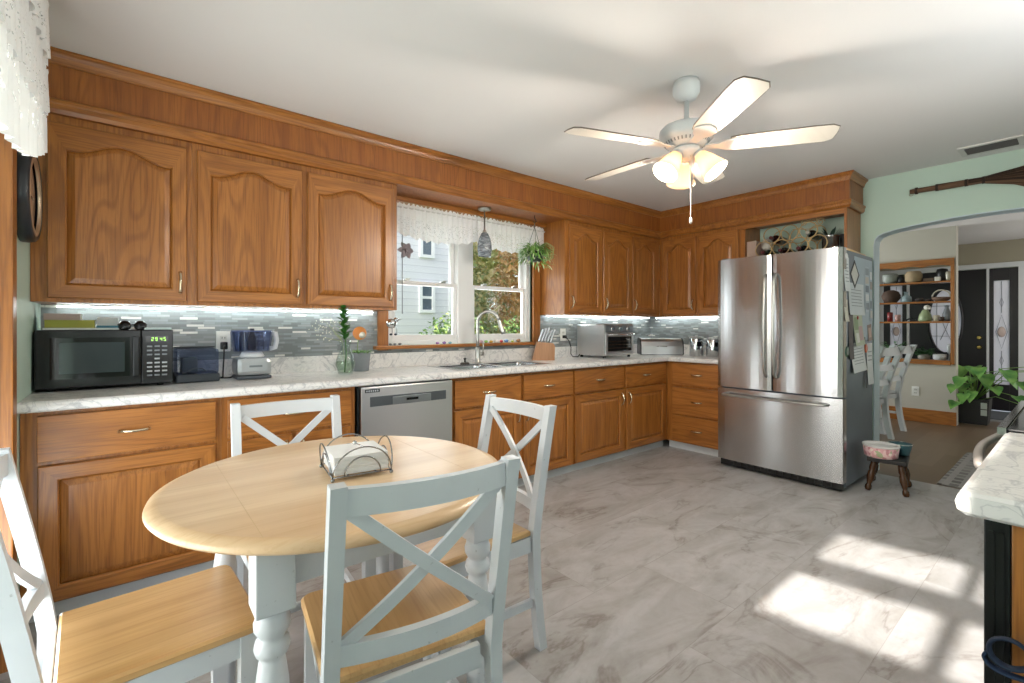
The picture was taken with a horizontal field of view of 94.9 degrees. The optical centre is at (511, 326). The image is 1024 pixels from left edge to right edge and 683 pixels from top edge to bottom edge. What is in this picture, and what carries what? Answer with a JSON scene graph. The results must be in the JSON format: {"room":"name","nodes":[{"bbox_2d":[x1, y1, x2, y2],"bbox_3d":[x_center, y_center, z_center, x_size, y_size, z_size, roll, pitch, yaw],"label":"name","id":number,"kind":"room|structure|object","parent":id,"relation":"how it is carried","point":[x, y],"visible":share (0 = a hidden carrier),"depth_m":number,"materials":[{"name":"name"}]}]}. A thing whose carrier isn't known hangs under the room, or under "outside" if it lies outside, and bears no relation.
{"room":"kitchen","nodes":[
{"label":"kitchen","id":0,"kind":"room"},
{"bbox_2d":[17,236,40,592],"bbox_3d":[-1.661,-0.013,1.388,0.150,2.426,2.250,0,0,-39],"label":"wall","id":1,"kind":"structure","parent":0,"point":[28,312],"depth_m":1.95,"materials":[{"name":"green paint"}]},
{"bbox_2d":[0,133,16,673],"bbox_3d":[-1.353,0.135,1.123,0.052,2.130,1.450,0,0,-39],"label":"door frame","id":2,"kind":"structure","parent":1,"relation":"attached to","point":[8,155],"depth_m":1.64,"materials":[{"name":"brown wood"}]},
{"bbox_2d":[0,0,50,157],"bbox_3d":[-1.292,-0.826,1.209,0.106,0.717,1.485,0,0,-43],"label":"valance","id":3,"kind":"object","parent":1,"relation":"attached to","point":[25,53],"visible":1,"depth_m":1.33,"materials":[{"name":"white"}]},
{"bbox_2d":[17,151,42,242],"bbox_3d":[-1.938,-0.525,1.884,0.046,0.372,0.372,0,0,-39],"label":"wall clock","id":4,"kind":"object","parent":1,"relation":"attached to","point":[29,181],"visible":0.91,"depth_m":1.80,"materials":[{"name":"paint"}]},
{"bbox_2d":[388,262,531,345],"bbox_3d":[-0.391,-0.013,3.972,5.385,2.426,0.150,0,0,-39],"label":"wall","id":5,"kind":"structure","parent":0,"point":[530,262],"depth_m":4.35,"materials":[{"name":"green paint"}]},
{"bbox_2d":[30,113,191,306],"bbox_3d":[-1.964,-0.530,2.344,0.585,0.837,0.381,0,0,-39],"label":"upper cabinet","id":6,"kind":"object","parent":5,"relation":"attached to","point":[116,230],"visible":0.98,"depth_m":2.21,"materials":[{"name":"brown wood"}]},
{"bbox_2d":[188,143,396,310],"bbox_3d":[-1.297,-0.530,2.889,1.135,0.837,0.381,0,0,-39],"label":"upper cabinet","id":7,"kind":"object","parent":5,"relation":"attached to","point":[267,233],"visible":1,"depth_m":2.70,"materials":[{"name":"brown wood"}]},
{"bbox_2d":[56,304,372,312],"bbox_3d":[-1.614,-0.106,2.821,1.615,0.012,0.016,0,0,-39],"label":"led strip","id":8,"kind":"object","parent":7,"relation":"attached to","point":[57,305],"visible":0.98,"depth_m":2.68,"materials":[{"name":"paint"}]},
{"bbox_2d":[41,304,650,360],"bbox_3d":[-0.340,0.083,3.913,5.087,0.425,0.006,0,0,-39],"label":"tiled wall","id":9,"kind":"structure","parent":5,"relation":"attached to","point":[190,327],"depth_m":2.98,"materials":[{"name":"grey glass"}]},
{"bbox_2d":[216,331,230,351],"bbox_3d":[-1.710,0.085,2.785,0.074,0.120,0.008,0,0,-39],"label":"outlet","id":10,"kind":"object","parent":9,"relation":"attached to","point":[221,336],"visible":0.93,"depth_m":2.78,"materials":[{"name":"paint"}]},
{"bbox_2d":[373,342,535,349],"bbox_3d":[-0.369,0.149,3.880,1.613,0.026,0.090,0,0,-39],"label":"window sill","id":11,"kind":"structure","parent":5,"relation":"attached to","point":[502,343],"depth_m":3.70,"materials":[{"name":"brown wood"}]},
{"bbox_2d":[377,196,545,350],"bbox_3d":[-0.366,-0.400,3.901,1.582,1.140,0.210,0,0,-39],"label":"window","id":12,"kind":"structure","parent":5,"relation":"in","point":[461,285],"depth_m":3.90,"materials":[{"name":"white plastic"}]},
{"bbox_2d":[397,235,412,313],"bbox_3d":[-0.799,-0.400,3.550,0.138,0.600,0.032,0,0,-39],"label":"suncatcher","id":13,"kind":"object","parent":12,"relation":"hanging from","point":[406,250],"visible":0.95,"depth_m":3.54,"materials":[{"name":"paint"}]},
{"bbox_2d":[397,242,412,258],"bbox_3d":[-0.799,-0.580,3.550,0.138,0.119,0.032,0,0,-39],"label":"flower","id":14,"kind":"object","parent":13,"relation":"on","point":[406,250],"depth_m":3.55,"materials":[{"name":"paint"}]},
{"bbox_2d":[397,202,544,253],"bbox_3d":[-0.278,-0.773,3.857,1.495,0.281,0.030,0,0,-39],"label":"window valance","id":15,"kind":"object","parent":12,"relation":"hanging from","point":[420,217],"visible":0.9,"depth_m":3.74,"materials":[{"name":"white fabric"}]},
{"bbox_2d":[540,219,658,316],"bbox_3d":[0.936,-0.530,4.710,1.452,0.837,0.381,0,0,-39],"label":"upper cabinet","id":16,"kind":"object","parent":5,"relation":"attached to","point":[598,271],"visible":1,"depth_m":4.41,"materials":[{"name":"brown wood"}]},
{"bbox_2d":[0,410,1010,682],"bbox_3d":[2.725,1.230,3.997,10.245,0.060,6.950,0,0,-39],"label":"floor","id":17,"kind":"structure","parent":0,"point":[665,563],"depth_m":2.24,"materials":[{"name":"tile"}]},
{"bbox_2d":[20,398,220,623],"bbox_3d":[-1.842,0.769,2.270,0.681,0.862,0.613,0,0,-39],"label":"base cabinet","id":18,"kind":"object","parent":17,"relation":"on","point":[88,477],"visible":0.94,"depth_m":2.02,"materials":[{"name":"brown wood"}]},
{"bbox_2d":[0,447,257,682],"bbox_3d":[-0.956,0.750,1.164,0.526,0.900,0.411,0,0,-42],"label":"dining chair","id":19,"kind":"object","parent":17,"relation":"on","point":[183,629],"visible":0.95,"depth_m":1.15,"materials":[{"name":"white paint"}]},
{"bbox_2d":[221,387,354,459],"bbox_3d":[-1.322,0.769,2.694,0.659,0.862,0.613,0,0,-39],"label":"base cabinet","id":20,"kind":"object","parent":17,"relation":"on","point":[286,427],"visible":0.27,"depth_m":2.45,"materials":[{"name":"brown wood"}]},
{"bbox_2d":[230,394,375,661],"bbox_3d":[-0.791,0.750,1.768,0.411,0.900,0.526,0,0,-37],"label":"dining chair","id":21,"kind":"object","parent":17,"relation":"on","point":[239,413],"visible":0.16,"depth_m":1.90,"materials":[{"name":"white paint"}]},
{"bbox_2d":[142,435,496,682],"bbox_3d":[-0.520,0.822,1.460,0.990,0.755,0.990,0,0,-39],"label":"dining table","id":22,"kind":"object","parent":17,"relation":"on","point":[267,506],"visible":0.77,"depth_m":1.17,"materials":[{"name":"brown wood"}]},
{"bbox_2d":[319,433,392,482],"bbox_3d":[-0.485,0.397,1.457,0.198,0.096,0.198,0,0,-32],"label":"napkin holder","id":23,"kind":"object","parent":22,"relation":"on","point":[354,442],"visible":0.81,"depth_m":1.40,"materials":[{"name":"paint"}]},
{"bbox_2d":[323,440,387,475],"bbox_3d":[-0.485,0.403,1.456,0.160,0.053,0.160,0,0,-32],"label":"napkin stack","id":24,"kind":"object","parent":23,"relation":"in","point":[335,453],"visible":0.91,"depth_m":1.41,"materials":[{"name":"paper"}]},
{"bbox_2d":[355,379,451,440],"bbox_3d":[-0.814,0.771,3.110,0.620,0.858,0.590,0,0,-39],"label":"dishwasher","id":25,"kind":"object","parent":17,"relation":"on","point":[420,408],"visible":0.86,"depth_m":2.87,"materials":[{"name":"paint"}]},
{"bbox_2d":[301,455,520,682],"bbox_3d":[-0.285,0.750,1.185,0.411,0.900,0.526,0,0,-31],"label":"dining chair","id":26,"kind":"object","parent":17,"relation":"on","point":[355,631],"visible":1,"depth_m":1.04,"materials":[{"name":"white wood"}]},
{"bbox_2d":[389,394,556,682],"bbox_3d":[-0.153,0.750,1.793,0.526,0.900,0.411,0,0,-39],"label":"dining chair","id":27,"kind":"object","parent":17,"relation":"on","point":[524,541],"visible":0.47,"depth_m":1.75,"materials":[{"name":"white paint"}]},
{"bbox_2d":[450,369,572,486],"bbox_3d":[-0.116,0.769,3.677,1.158,0.862,0.613,0,0,-39],"label":"base cabinet","id":28,"kind":"object","parent":17,"relation":"on","point":[555,387],"visible":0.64,"depth_m":3.49,"materials":[{"name":"brown wood"}]},
{"bbox_2d":[569,361,666,471],"bbox_3d":[0.861,0.769,4.475,1.363,0.862,0.613,0,0,-39],"label":"base cabinet","id":29,"kind":"object","parent":17,"relation":"on","point":[619,411],"visible":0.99,"depth_m":4.19,"materials":[{"name":"brown wood"}]},
{"bbox_2d":[667,361,719,456],"bbox_3d":[1.942,0.769,4.634,0.613,0.862,0.607,0,0,-39],"label":"base cabinet","id":30,"kind":"object","parent":17,"relation":"on","point":[692,388],"visible":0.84,"depth_m":4.47,"materials":[{"name":"brown wood"}]},
{"bbox_2d":[17,344,717,413],"bbox_3d":[0.041,0.265,3.445,5.087,0.145,1.198,0,0,-39],"label":"countertop","id":31,"kind":"structure","parent":30,"relation":"on","point":[303,373],"depth_m":2.92,"materials":[{"name":"stone"}]},
{"bbox_2d":[34,330,172,391],"bbox_3d":[-1.998,0.154,2.330,0.500,0.280,0.293,0,0,-39],"label":"microwave","id":32,"kind":"object","parent":31,"relation":"on","point":[63,359],"visible":0.99,"depth_m":2.22,"materials":[{"name":"paint"}]},
{"bbox_2d":[43,328,118,329],"bbox_3d":[-2.078,0.009,2.279,0.260,0.009,0.220,0,0,-39],"label":"paper stack","id":33,"kind":"object","parent":32,"relation":"on","point":[43,328],"visible":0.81,"depth_m":2.19,"materials":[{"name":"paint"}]},
{"bbox_2d":[44,320,95,327],"bbox_3d":[-2.106,-0.014,2.250,0.170,0.036,0.190,0,0,-39],"label":"book","id":34,"kind":"object","parent":33,"relation":"on","point":[47,323],"visible":0.96,"depth_m":2.18,"materials":[{"name":"paper"}]},
{"bbox_2d":[43,313,82,319],"bbox_3d":[-2.131,-0.047,2.237,0.125,0.030,0.160,0,0,-39],"label":"book","id":35,"kind":"object","parent":34,"relation":"on","point":[46,316],"visible":0.91,"depth_m":2.17,"materials":[{"name":"paper"}]},
{"bbox_2d":[97,318,118,325],"bbox_3d":[-2.037,-0.021,2.371,0.080,0.050,0.150,0,0,-39],"label":"paper stack","id":36,"kind":"object","parent":33,"relation":"on","point":[100,321],"visible":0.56,"depth_m":2.31,"materials":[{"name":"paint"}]},
{"bbox_2d":[117,321,146,330],"bbox_3d":[-1.889,-0.006,2.340,0.115,0.050,0.086,0,0,-39],"label":"sunglasses","id":37,"kind":"object","parent":32,"relation":"on","point":[123,325],"visible":0.99,"depth_m":2.31,"materials":[{"name":"paint"}]},
{"bbox_2d":[173,346,219,383],"bbox_3d":[-1.732,0.202,2.577,0.197,0.184,0.236,0,0,-39],"label":"storage container","id":38,"kind":"object","parent":31,"relation":"on","point":[189,373],"visible":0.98,"depth_m":2.53,"materials":[{"name":"paint"}]},
{"bbox_2d":[180,357,197,372],"bbox_3d":[-1.762,0.204,2.563,0.070,0.079,0.100,0,0,-39],"label":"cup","id":39,"kind":"object","parent":38,"relation":"on","point":[186,363],"depth_m":2.53,"materials":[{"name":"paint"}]},
{"bbox_2d":[220,329,278,379],"bbox_3d":[-1.538,0.151,2.694,0.338,0.284,0.236,0,0,-8],"label":"food processor","id":40,"kind":"object","parent":31,"relation":"on","point":[249,364],"visible":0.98,"depth_m":2.66,"materials":[{"name":"paint"}]},
{"bbox_2d":[230,330,271,350],"bbox_3d":[-1.497,0.081,2.708,0.217,0.121,0.217,0,0,-39],"label":"bowl","id":41,"kind":"object","parent":40,"relation":"on","point":[251,339],"depth_m":2.69,"materials":[{"name":"paint"}]},
{"bbox_2d":[306,305,354,373],"bbox_3d":[-1.099,0.076,2.860,0.298,0.437,0.137,0,0,-39],"label":"plant","id":42,"kind":"object","parent":31,"relation":"on","point":[345,327],"visible":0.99,"depth_m":2.90,"materials":[{"name":"green"}]},
{"bbox_2d":[349,350,372,371],"bbox_3d":[-1.016,0.223,3.151,0.164,0.142,0.182,0,0,-9],"label":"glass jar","id":43,"kind":"object","parent":31,"relation":"on","point":[361,359],"visible":0.99,"depth_m":3.10,"materials":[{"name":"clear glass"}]},
{"bbox_2d":[428,361,550,379],"bbox_3d":[-0.159,0.369,3.628,0.884,0.156,0.419,0,0,-39],"label":"sink","id":44,"kind":"object","parent":31,"relation":"in","point":[470,366],"visible":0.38,"depth_m":3.66,"materials":[{"name":"metal"}]},
{"bbox_2d":[438,364,498,379],"bbox_3d":[-0.316,0.369,3.481,0.394,0.155,0.329,0,0,-39],"label":"basin","id":45,"kind":"object","parent":44,"relation":"in","point":[468,366],"depth_m":3.61,"materials":[{"name":"metal"}]},
{"bbox_2d":[490,361,539,365],"bbox_3d":[0.009,0.369,3.747,0.414,0.155,0.329,0,0,-39],"label":"basin","id":46,"kind":"object","parent":44,"relation":"in","point":[512,363],"depth_m":3.90,"materials":[{"name":"paint"}]},
{"bbox_2d":[474,310,505,363],"bbox_3d":[-0.175,0.078,3.747,0.254,0.426,0.068,0,0,7],"label":"kitchen faucet","id":47,"kind":"object","parent":31,"relation":"on","point":[478,353],"visible":1,"depth_m":3.74,"materials":[{"name":"paint"}]},
{"bbox_2d":[531,327,555,359],"bbox_3d":[0.285,0.149,4.204,0.218,0.291,0.110,0,0,0],"label":"knife block","id":48,"kind":"object","parent":31,"relation":"on","point":[544,350],"visible":1,"depth_m":4.15,"materials":[{"name":"brown wood"}]},
{"bbox_2d":[562,324,635,357],"bbox_3d":[0.863,0.133,4.594,0.605,0.322,0.440,0,0,-39],"label":"toaster oven","id":49,"kind":"object","parent":31,"relation":"on","point":[604,340],"visible":1,"depth_m":4.49,"materials":[{"name":"metal"}]},
{"bbox_2d":[637,337,683,354],"bbox_3d":[1.584,0.202,5.030,0.442,0.183,0.243,0,0,6],"label":"bread box","id":50,"kind":"object","parent":31,"relation":"on","point":[645,346],"visible":1,"depth_m":4.94,"materials":[{"name":"metal"}]},
{"bbox_2d":[689,335,703,355],"bbox_3d":[1.870,0.189,4.762,0.137,0.211,0.141,0,0,1],"label":"canister","id":51,"kind":"object","parent":31,"relation":"on","point":[696,344],"visible":1,"depth_m":4.71,"materials":[{"name":"paint"}]},
{"bbox_2d":[706,336,717,356],"bbox_3d":[2.002,0.194,4.664,0.145,0.201,0.149,0,0,1],"label":"canister","id":52,"kind":"object","parent":31,"relation":"on","point":[711,343],"visible":0.7,"depth_m":4.61,"materials":[{"name":"paint"}]},
{"bbox_2d":[718,246,872,490],"bbox_3d":[2.340,0.305,3.942,0.820,1.790,0.934,0,0,-39],"label":"refrigerator","id":53,"kind":"object","parent":17,"relation":"on","point":[792,405],"depth_m":3.66,"materials":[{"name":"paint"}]},
{"bbox_2d":[848,313,853,359],"bbox_3d":[2.515,0.070,3.482,0.100,0.340,0.011,0,0,-39],"label":"card","id":54,"kind":"object","parent":53,"relation":"attached to","point":[851,343],"visible":0.91,"depth_m":3.48,"materials":[{"name":"paint"}]},
{"bbox_2d":[849,282,864,314],"bbox_3d":[2.616,-0.210,3.564,0.360,0.240,0.013,0,0,-39],"label":"note","id":55,"kind":"object","parent":53,"relation":"attached to","point":[856,296],"visible":0.99,"depth_m":3.56,"materials":[{"name":"paper"}]},
{"bbox_2d":[853,315,864,345],"bbox_3d":[2.650,0.020,3.586,0.232,0.251,0.021,0,0,-39],"label":"calendar","id":56,"kind":"object","parent":53,"relation":"attached to","point":[858,326],"visible":0.94,"depth_m":3.58,"materials":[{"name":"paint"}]},
{"bbox_2d":[852,343,866,373],"bbox_3d":[2.650,0.230,3.586,0.326,0.230,0.021,0,0,-39],"label":"page","id":57,"kind":"object","parent":53,"relation":"attached to","point":[859,362],"visible":0.93,"depth_m":3.59,"materials":[{"name":"paper"}]},
{"bbox_2d":[854,256,871,339],"bbox_3d":[2.761,-0.217,3.691,0.465,0.635,0.001,0,0,-39],"label":"poster","id":58,"kind":"object","parent":53,"relation":"attached to","point":[861,263],"visible":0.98,"depth_m":3.70,"materials":[{"name":"paper"}]},
{"bbox_2d":[867,343,873,384],"bbox_3d":[2.884,0.295,3.782,0.150,0.330,0.013,0,0,-39],"label":"note","id":59,"kind":"object","parent":53,"relation":"attached to","point":[869,352],"visible":1,"depth_m":3.78,"materials":[{"name":"paper"}]},
{"bbox_2d":[864,456,911,496],"bbox_3d":[2.788,1.075,3.480,0.256,0.245,0.325,0,0,43],"label":"step stool","id":60,"kind":"object","parent":17,"relation":"on","point":[902,462],"visible":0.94,"depth_m":3.40,"materials":[{"name":"paint"}]},
{"bbox_2d":[862,440,900,459],"bbox_3d":[2.715,0.906,3.459,0.226,0.090,0.226,0,0,-39],"label":"bowl","id":61,"kind":"object","parent":60,"relation":"on","point":[874,449],"visible":1,"depth_m":3.40,"materials":[{"name":"ceramic"}]},
{"bbox_2d":[888,441,912,455],"bbox_3d":[2.897,0.909,3.508,0.146,0.085,0.146,0,0,-39],"label":"pet bowl","id":62,"kind":"object","parent":60,"relation":"on","point":[905,450],"visible":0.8,"depth_m":3.45,"materials":[{"name":"ceramic"}]},
{"bbox_2d":[880,346,905,439],"bbox_3d":[3.813,0.700,5.104,0.428,1.000,0.594,0,0,-26],"label":"chair","id":63,"kind":"object","parent":17,"relation":"on","point":[897,352],"visible":0.38,"depth_m":5.02,"materials":[{"name":"paint"}]},
{"bbox_2d":[880,345,916,434],"bbox_3d":[4.277,0.700,5.509,0.428,1.000,0.594,0,0,-23],"label":"chair","id":64,"kind":"object","parent":17,"relation":"on","point":[909,350],"visible":0.41,"depth_m":5.40,"materials":[{"name":"paint"}]},
{"bbox_2d":[937,452,987,488],"bbox_3d":[3.984,1.195,3.785,1.400,0.008,0.630,0,0,-39],"label":"floor mat","id":65,"kind":"object","parent":17,"relation":"on","point":[961,472],"visible":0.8,"depth_m":3.82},
{"bbox_2d":[947,365,1023,425],"bbox_3d":[5.830,0.804,5.594,1.139,0.790,0.864,0,0,30],"label":"pothos","id":66,"kind":"object","parent":17,"relation":"on","point":[972,408],"visible":0.99,"depth_m":5.70,"materials":[{"name":"plant"}]},
{"bbox_2d":[955,432,1023,682],"bbox_3d":[1.292,0.747,0.839,0.757,0.906,0.638,0,0,-39],"label":"base cabinet","id":67,"kind":"object","parent":17,"relation":"on","point":[994,493],"visible":0.99,"depth_m":0.83,"materials":[{"name":"stone"}]},
{"bbox_2d":[955,432,1023,527],"bbox_3d":[1.292,0.315,0.839,0.757,0.042,0.638,0,0,-39],"label":"countertop","id":68,"kind":"structure","parent":67,"relation":"on","point":[995,491],"depth_m":0.86,"materials":[{"name":"stone"}]},
{"bbox_2d":[981,636,1023,682],"bbox_3d":[0.866,0.544,0.761,0.025,0.095,0.149,0,0,-44],"label":"strap","id":69,"kind":"object","parent":67,"relation":"hanging from","point":[989,652],"visible":1,"depth_m":0.79,"materials":[{"name":"paint"}]},
{"bbox_2d":[973,400,1023,467],"bbox_3d":[1.854,0.736,1.358,0.760,0.904,0.731,0,0,-39],"label":"stove","id":70,"kind":"object","parent":17,"relation":"on","point":[1014,421],"visible":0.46,"depth_m":1.48,"materials":[{"name":"paint"}]},
{"bbox_2d":[997,400,1023,434],"bbox_3d":[1.880,0.295,1.326,0.760,0.022,0.649,0,0,-39],"label":"cooktop","id":71,"kind":"object","parent":70,"relation":"in","point":[1014,421],"depth_m":1.41,"materials":[{"name":"paint"}]},
{"bbox_2d":[48,0,1023,244],"bbox_3d":[2.725,-1.266,3.997,10.245,0.080,6.950,0,0,-39],"label":"ceiling","id":72,"kind":"structure","parent":0,"point":[908,84],"depth_m":2.21,"materials":[{"name":"paint"}]},
{"bbox_2d":[46,63,661,241],"bbox_3d":[-0.227,-1.087,3.779,5.095,0.275,0.354,0,0,-39],"label":"soffit","id":73,"kind":"structure","parent":72,"relation":"attached to","point":[64,83],"depth_m":2.80,"materials":[{"name":"brown wood"}]},
{"bbox_2d":[477,207,491,256],"bbox_3d":[-0.219,-0.757,3.757,0.113,0.385,0.113,0,0,-20],"label":"pendant light","id":74,"kind":"object","parent":73,"relation":"hanging from","point":[484,249],"visible":1,"depth_m":3.72,"materials":[{"name":"glass"}]},
{"bbox_2d":[515,215,556,271],"bbox_3d":[0.198,-0.705,3.997,0.391,0.488,0.345,0,0,-39],"label":"hanging plant","id":75,"kind":"object","parent":73,"relation":"hanging from","point":[535,253],"visible":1,"depth_m":3.94,"materials":[{"name":"green plant"}]},
{"bbox_2d":[564,76,840,223],"bbox_3d":[0.848,-0.868,2.387,1.266,0.714,1.219,0,0,-39],"label":"ceiling fan","id":76,"kind":"object","parent":72,"relation":"hanging from","point":[684,138],"visible":1,"depth_m":2.25,"materials":[{"name":"paint"}]},
{"bbox_2d":[660,179,862,237],"bbox_3d":[2.260,-1.087,4.479,0.354,0.275,1.705,0,0,-39],"label":"soffit","id":77,"kind":"structure","parent":72,"relation":"attached to","point":[845,189],"depth_m":4.18,"materials":[{"name":"brown wood"}]},
{"bbox_2d":[957,134,1023,156],"bbox_3d":[3.237,-1.219,3.175,0.230,0.013,0.310,0,0,-39],"label":"ceiling vent","id":78,"kind":"object","parent":72,"relation":"in","point":[1018,140],"visible":1,"depth_m":3.16,"materials":[{"name":"metal"}]},
{"bbox_2d":[659,148,1023,440],"bbox_3d":[2.874,-0.013,4.118,0.140,2.426,3.750,0,0,-39],"label":"wall","id":79,"kind":"structure","parent":0,"point":[889,205],"depth_m":3.63,"materials":[{"name":"green paint"}]},
{"bbox_2d":[49,96,865,237],"bbox_3d":[0.429,-0.982,2.974,5.095,0.063,1.722,0,0,-39],"label":"trim","id":80,"kind":"structure","parent":79,"relation":"attached to","point":[57,105],"depth_m":2.95,"materials":[{"name":"brown wood"}]},
{"bbox_2d":[48,46,867,217],"bbox_3d":[0.435,-1.194,2.967,5.095,0.060,1.740,0,0,-39],"label":"crown molding","id":81,"kind":"structure","parent":79,"relation":"attached to","point":[60,57],"depth_m":2.94,"materials":[{"name":"brown wood"}]},
{"bbox_2d":[651,316,717,344],"bbox_3d":[2.027,0.083,5.041,0.006,0.425,1.250,0,0,-39],"label":"tiled wall","id":82,"kind":"structure","parent":79,"relation":"attached to","point":[684,328],"depth_m":5.19,"materials":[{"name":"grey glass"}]},
{"bbox_2d":[659,226,740,316],"bbox_3d":[1.969,-0.530,4.814,0.381,0.837,0.863,0,0,-39],"label":"upper cabinet","id":83,"kind":"object","parent":79,"relation":"attached to","point":[688,263],"visible":0.8,"depth_m":4.74,"materials":[{"name":"brown wood"}]},
{"bbox_2d":[740,207,860,257],"bbox_3d":[2.523,-0.774,4.161,0.348,0.349,0.846,0,0,-39],"label":"shelf","id":84,"kind":"object","parent":79,"relation":"attached to","point":[852,219],"visible":0.52,"depth_m":3.92,"materials":[{"name":"brown wood"}]},
{"bbox_2d":[747,241,764,256],"bbox_3d":[2.290,-0.709,4.407,0.200,0.165,0.085,0,0,-39],"label":"carton","id":85,"kind":"object","parent":84,"relation":"on","point":[751,246],"visible":0.42,"depth_m":4.34,"materials":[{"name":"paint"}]},
{"bbox_2d":[755,218,827,255],"bbox_3d":[2.483,-0.772,4.135,0.214,0.292,0.574,0,0,-39],"label":"wine rack","id":86,"kind":"object","parent":84,"relation":"on","point":[816,225],"visible":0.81,"depth_m":4.07,"materials":[{"name":"metal"}]},
{"bbox_2d":[821,227,839,248],"bbox_3d":[2.645,-0.726,3.909,0.136,0.201,0.142,0,0,-39],"label":"ice bucket","id":87,"kind":"object","parent":84,"relation":"on","point":[833,239],"visible":0.76,"depth_m":3.86,"materials":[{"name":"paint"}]},
{"bbox_2d":[873,207,1023,469],"bbox_3d":[3.474,0.188,3.382,0.148,2.024,1.389,0,0,-39],"label":"trim","id":88,"kind":"structure","parent":79,"relation":"attached to","point":[876,247],"depth_m":3.88,"materials":[{"name":"paint"}]},
{"bbox_2d":[909,166,1023,195],"bbox_3d":[3.408,-1.014,3.308,0.050,0.254,0.958,0,0,-39],"label":"rifle","id":89,"kind":"object","parent":79,"relation":"hanging from","point":[1015,176],"visible":1,"depth_m":3.33,"materials":[{"name":"paint"}]},
{"bbox_2d":[880,226,957,425],"bbox_3d":[4.211,-0.013,7.213,0.156,2.426,3.844,0,0,-39],"label":"wall","id":90,"kind":"structure","parent":0,"point":[932,380],"depth_m":5.89,"materials":[{"name":"beige paint"}]},
{"bbox_2d":[880,258,954,364],"bbox_3d":[4.903,-0.188,6.369,0.190,1.305,1.626,0,0,-39],"label":"display shelf","id":91,"kind":"object","parent":90,"relation":"attached to","point":[944,261],"visible":0.52,"depth_m":5.85,"materials":[{"name":"brown wood"}]},
{"bbox_2d":[881,290,900,302],"bbox_3d":[5.017,-0.403,6.221,0.200,0.165,0.197,0,0,-39],"label":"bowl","id":92,"kind":"object","parent":91,"relation":"on","point":[890,296],"visible":1,"depth_m":6.16,"materials":[{"name":"paint"}]},
{"bbox_2d":[904,271,922,282],"bbox_3d":[5.163,-0.643,6.043,0.180,0.145,0.177,0,0,-39],"label":"basket","id":93,"kind":"object","parent":91,"relation":"on","point":[911,276],"visible":0.93,"depth_m":5.98,"materials":[{"name":"wicker"}]},
{"bbox_2d":[918,305,932,320],"bbox_3d":[5.235,-0.175,5.954,0.140,0.209,0.138,0,0,-39],"label":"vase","id":94,"kind":"object","parent":91,"relation":"on","point":[925,315],"visible":0.97,"depth_m":5.91,"materials":[{"name":"ceramic"}]},
{"bbox_2d":[914,347,939,358],"bbox_3d":[5.227,0.327,5.965,0.298,0.164,0.305,0,0,-39],"label":"potted plant","id":95,"kind":"object","parent":91,"relation":"on","point":[920,354],"visible":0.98,"depth_m":5.93,"materials":[{"name":"green plant"}]},
{"bbox_2d":[880,239,1023,270],"bbox_3d":[6.388,-0.013,7.468,0.120,2.426,6.000,0,0,-39],"label":"wall","id":96,"kind":"structure","parent":0,"point":[1006,250],"depth_m":6.78,"materials":[{"name":"beige paint"}]},
{"bbox_2d":[880,261,1023,402],"bbox_3d":[6.644,0.142,7.122,0.120,2.115,1.700,0,0,-39],"label":"door frame","id":97,"kind":"structure","parent":96,"relation":"in","point":[1020,264],"depth_m":6.77,"materials":[{"name":"white paint"}]},
{"bbox_2d":[884,275,906,357],"bbox_3d":[6.227,0.175,7.633,0.040,2.030,0.298,0,0,-39],"label":"window","id":98,"kind":"structure","parent":97,"relation":"attached to","point":[897,332],"depth_m":7.61,"materials":[{"name":"glass"}]},
{"bbox_2d":[910,269,985,397],"bbox_3d":[6.596,0.175,7.141,0.101,2.030,0.860,0,0,-39],"label":"door","id":99,"kind":"structure","parent":97,"relation":"attached to","point":[971,283],"depth_m":7.02,"materials":[{"name":"paint"}]},
{"bbox_2d":[989,267,1017,410],"bbox_3d":[6.998,0.175,6.688,0.040,2.030,0.288,0,0,-39],"label":"window","id":100,"kind":"structure","parent":97,"relation":"attached to","point":[1003,282],"depth_m":6.68,"materials":[{"name":"glass"}]},
{"bbox_2d":[958,397,992,425],"bbox_3d":[5.787,1.044,5.888,0.308,0.309,0.300,0,0,-39],"label":"pot","id":101,"kind":"object","parent":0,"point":[978,411],"depth_m":5.79,"materials":[{"name":"paint"}]},
{"bbox_3d":[-3.106,1.950,11.339,50.000,0.300,65.000,0,0,-39],"label":"ground","id":102,"kind":"structure","parent":0,"visible":0},
{"bbox_2d":[395,220,450,334],"bbox_3d":[-7.878,-3.400,8.092,13.100,10.400,6.800,0,0,-39],"label":"house","id":103,"kind":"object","parent":102,"relation":"on","point":[428,262],"visible":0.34,"depth_m":9.17,"materials":[{"name":"white"}]},
{"bbox_2d":[419,311,489,334],"bbox_3d":[-1.033,0.752,8.635,1.758,2.109,1.120,0,0,-39],"label":"bush","id":104,"kind":"object","parent":102,"relation":"on","point":[436,330],"visible":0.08,"depth_m":8.50,"materials":[{"name":"green plant"}]},
{"bbox_2d":[473,230,489,332],"bbox_3d":[-1.706,-0.812,12.357,2.258,5.234,2.271,0,0,5],"label":"autumn tree","id":105,"kind":"object","parent":102,"relation":"on","point":[486,280],"visible":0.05,"depth_m":12.25,"materials":[{"name":"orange plant"}]},
{"bbox_2d":[473,234,520,333],"bbox_3d":[-1.992,-1.812,18.962,10.942,8.488,6.048,0,0,-34],"label":"tree","id":106,"kind":"object","parent":102,"relation":"on","point":[492,259],"visible":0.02,"depth_m":17.90,"materials":[{"name":"green plant"}]},
{"bbox_2d":[487,236,520,333],"bbox_3d":[0.874,-0.773,13.407,3.306,5.163,2.696,0,0,-42],"label":"autumn tree","id":107,"kind":"object","parent":102,"relation":"on","point":[516,296],"visible":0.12,"depth_m":12.95,"materials":[{"name":"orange plant"}]},
{"bbox_2d":[492,315,520,333],"bbox_3d":[0.290,0.755,9.980,1.908,2.106,1.464,0,0,-39],"label":"bush","id":108,"kind":"object","parent":102,"relation":"on","point":[514,329],"visible":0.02,"depth_m":9.85,"materials":[{"name":"green plant"}]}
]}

